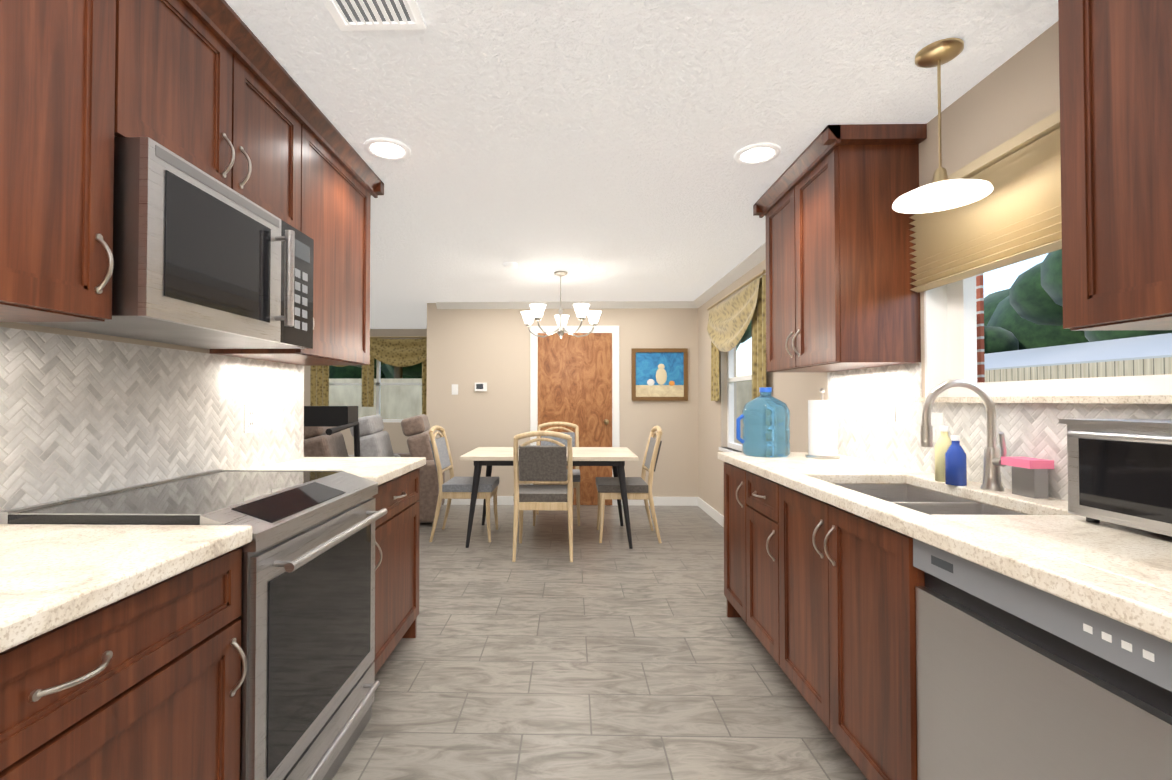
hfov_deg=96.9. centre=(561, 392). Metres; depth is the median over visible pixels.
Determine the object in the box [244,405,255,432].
electrical outlet
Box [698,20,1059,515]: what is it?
wall
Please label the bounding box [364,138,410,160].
recessed light
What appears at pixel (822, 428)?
paper towel
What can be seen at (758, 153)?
recessed light
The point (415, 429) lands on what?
recliner
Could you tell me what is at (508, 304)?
crown molding
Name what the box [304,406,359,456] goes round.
treadmill
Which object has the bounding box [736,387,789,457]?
water jug
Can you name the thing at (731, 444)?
window
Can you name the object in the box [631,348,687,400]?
framed art
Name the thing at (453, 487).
chair
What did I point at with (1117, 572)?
countertop
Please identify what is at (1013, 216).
window shade
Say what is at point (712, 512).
baseboard
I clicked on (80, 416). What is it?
tile backsplash
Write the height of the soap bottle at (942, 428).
0.200 m
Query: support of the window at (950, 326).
in the wall at (1017, 93)
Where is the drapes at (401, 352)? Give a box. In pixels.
[310,336,426,414]
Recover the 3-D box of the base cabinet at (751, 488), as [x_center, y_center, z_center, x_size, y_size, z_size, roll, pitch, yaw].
[1.195,0.807,2.314,0.603,0.874,0.518,0,-1,1]
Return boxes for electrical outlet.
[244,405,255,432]
[931,412,943,442]
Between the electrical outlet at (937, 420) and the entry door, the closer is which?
the electrical outlet at (937, 420)
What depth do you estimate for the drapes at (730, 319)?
4.17 m
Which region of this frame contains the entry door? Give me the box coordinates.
[530,326,619,505]
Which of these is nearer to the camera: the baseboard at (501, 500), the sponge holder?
the sponge holder
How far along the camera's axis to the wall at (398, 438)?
8.24 m
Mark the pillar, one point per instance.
(980, 326)
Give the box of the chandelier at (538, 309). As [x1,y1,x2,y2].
[521,271,601,338]
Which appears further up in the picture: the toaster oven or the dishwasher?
the toaster oven
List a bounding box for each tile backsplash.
[0,327,303,511]
[827,362,1171,500]
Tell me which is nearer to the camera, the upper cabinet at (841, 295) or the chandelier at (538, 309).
the upper cabinet at (841, 295)
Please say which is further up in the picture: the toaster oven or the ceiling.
the ceiling
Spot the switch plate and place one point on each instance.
(454, 389)
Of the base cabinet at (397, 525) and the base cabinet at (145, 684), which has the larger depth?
the base cabinet at (397, 525)
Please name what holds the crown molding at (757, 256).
attached to the wall at (1017, 93)
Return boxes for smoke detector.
[503,262,517,268]
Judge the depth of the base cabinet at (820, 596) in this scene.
1.60 m
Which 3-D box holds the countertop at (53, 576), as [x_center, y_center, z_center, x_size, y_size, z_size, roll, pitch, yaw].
[-1.099,0.326,0.789,0.730,0.040,3.780,0,-1,1]
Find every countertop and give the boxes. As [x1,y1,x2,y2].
[0,457,425,652]
[718,452,1171,642]
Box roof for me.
[984,333,1171,369]
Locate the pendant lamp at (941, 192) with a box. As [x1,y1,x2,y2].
[892,38,992,213]
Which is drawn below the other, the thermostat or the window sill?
the window sill
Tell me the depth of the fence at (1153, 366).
9.02 m
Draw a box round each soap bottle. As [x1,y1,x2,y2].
[935,426,948,480]
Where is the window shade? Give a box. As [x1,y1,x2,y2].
[909,110,1061,291]
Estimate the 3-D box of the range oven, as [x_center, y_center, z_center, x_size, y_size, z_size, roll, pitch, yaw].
[-0.993,0.762,1.606,0.682,0.942,0.767,0,-1,1]
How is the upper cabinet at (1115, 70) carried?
attached to the wall at (1017, 93)
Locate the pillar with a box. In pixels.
[976,273,984,382]
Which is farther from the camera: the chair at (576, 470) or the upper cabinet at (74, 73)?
the chair at (576, 470)
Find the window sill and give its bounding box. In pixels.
[914,395,1171,403]
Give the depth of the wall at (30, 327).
1.50 m
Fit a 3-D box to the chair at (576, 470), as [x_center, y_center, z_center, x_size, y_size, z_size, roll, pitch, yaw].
[-0.040,0.800,5.242,0.460,0.983,0.562,0,-1,1]
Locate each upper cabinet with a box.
[0,0,151,321]
[148,0,307,235]
[210,120,375,365]
[753,124,926,371]
[1058,0,1171,330]
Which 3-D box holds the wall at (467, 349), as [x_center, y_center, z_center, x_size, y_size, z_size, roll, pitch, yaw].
[0.082,0.131,6.064,3.290,2.340,0.150,0,-1,1]
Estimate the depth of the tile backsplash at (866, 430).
2.00 m
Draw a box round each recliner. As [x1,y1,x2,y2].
[304,426,353,456]
[348,415,400,456]
[394,414,444,522]
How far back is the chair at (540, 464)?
3.91 m
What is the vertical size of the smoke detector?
0.034 m
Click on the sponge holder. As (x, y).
(1029, 477)
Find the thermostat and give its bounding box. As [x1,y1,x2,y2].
[475,383,486,390]
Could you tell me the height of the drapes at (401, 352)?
1.762 m
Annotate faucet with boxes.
[920,379,1006,490]
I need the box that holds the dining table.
[459,447,637,548]
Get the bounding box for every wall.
[0,322,298,469]
[304,329,426,456]
[426,303,698,496]
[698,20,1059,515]
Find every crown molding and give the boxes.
[436,301,692,308]
[693,242,765,307]
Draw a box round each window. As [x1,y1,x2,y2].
[329,359,421,421]
[719,348,751,451]
[924,276,1171,396]
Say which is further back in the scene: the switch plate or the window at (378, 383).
the window at (378, 383)
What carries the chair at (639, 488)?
on the floor
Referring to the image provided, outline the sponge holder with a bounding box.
[1001,457,1053,498]
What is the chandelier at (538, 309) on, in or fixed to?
hanging from the ceiling
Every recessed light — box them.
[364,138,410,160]
[734,143,780,164]
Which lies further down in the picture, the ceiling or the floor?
the floor
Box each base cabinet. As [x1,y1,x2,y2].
[0,548,246,779]
[373,468,419,674]
[724,462,739,616]
[736,467,767,650]
[768,479,924,779]
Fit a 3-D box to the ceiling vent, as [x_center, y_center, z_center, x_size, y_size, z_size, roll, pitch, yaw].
[-0.540,-1.101,1.459,0.260,0.015,0.220,0,-1,1]
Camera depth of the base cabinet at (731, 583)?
2.80 m
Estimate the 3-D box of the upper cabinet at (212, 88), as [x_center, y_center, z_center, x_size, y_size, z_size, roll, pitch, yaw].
[-1.171,-0.816,1.578,0.348,0.473,0.800,0,-1,1]
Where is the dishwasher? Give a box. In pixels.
[913,538,1171,779]
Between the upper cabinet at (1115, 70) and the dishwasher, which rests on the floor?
the dishwasher
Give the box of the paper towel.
[805,388,839,458]
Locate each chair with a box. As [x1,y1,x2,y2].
[429,425,498,541]
[512,431,572,561]
[533,422,579,525]
[596,426,662,542]
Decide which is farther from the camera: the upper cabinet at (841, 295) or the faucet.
the upper cabinet at (841, 295)
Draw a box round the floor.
[332,505,866,779]
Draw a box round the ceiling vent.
[322,0,425,30]
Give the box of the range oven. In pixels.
[0,469,387,779]
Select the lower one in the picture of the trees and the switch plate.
the switch plate
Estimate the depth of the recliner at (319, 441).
4.73 m
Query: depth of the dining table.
4.28 m
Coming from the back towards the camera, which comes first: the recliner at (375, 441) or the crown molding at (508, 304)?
the crown molding at (508, 304)
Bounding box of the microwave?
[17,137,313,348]
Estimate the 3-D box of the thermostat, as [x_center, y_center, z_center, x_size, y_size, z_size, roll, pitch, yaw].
[-0.929,-0.060,5.998,0.140,0.100,0.024,0,-1,1]
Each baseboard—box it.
[443,496,696,505]
[697,497,723,527]
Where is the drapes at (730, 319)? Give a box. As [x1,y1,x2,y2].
[707,270,765,400]
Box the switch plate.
[452,384,457,394]
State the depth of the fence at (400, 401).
15.49 m
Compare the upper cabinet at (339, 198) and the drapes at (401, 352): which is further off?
the drapes at (401, 352)
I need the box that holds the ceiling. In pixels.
[225,0,1058,328]
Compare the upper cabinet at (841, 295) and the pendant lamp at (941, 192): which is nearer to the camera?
the pendant lamp at (941, 192)
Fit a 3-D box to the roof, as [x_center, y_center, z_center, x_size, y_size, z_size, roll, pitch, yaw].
[12.696,0.139,11.617,4.000,2.710,8.000,0,-1,1]
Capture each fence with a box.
[329,378,751,444]
[985,357,1171,381]
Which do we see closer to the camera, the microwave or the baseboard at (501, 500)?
the microwave
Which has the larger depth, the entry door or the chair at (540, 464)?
the entry door
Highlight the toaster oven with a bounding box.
[1059,419,1171,535]
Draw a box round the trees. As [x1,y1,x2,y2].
[329,249,1171,378]

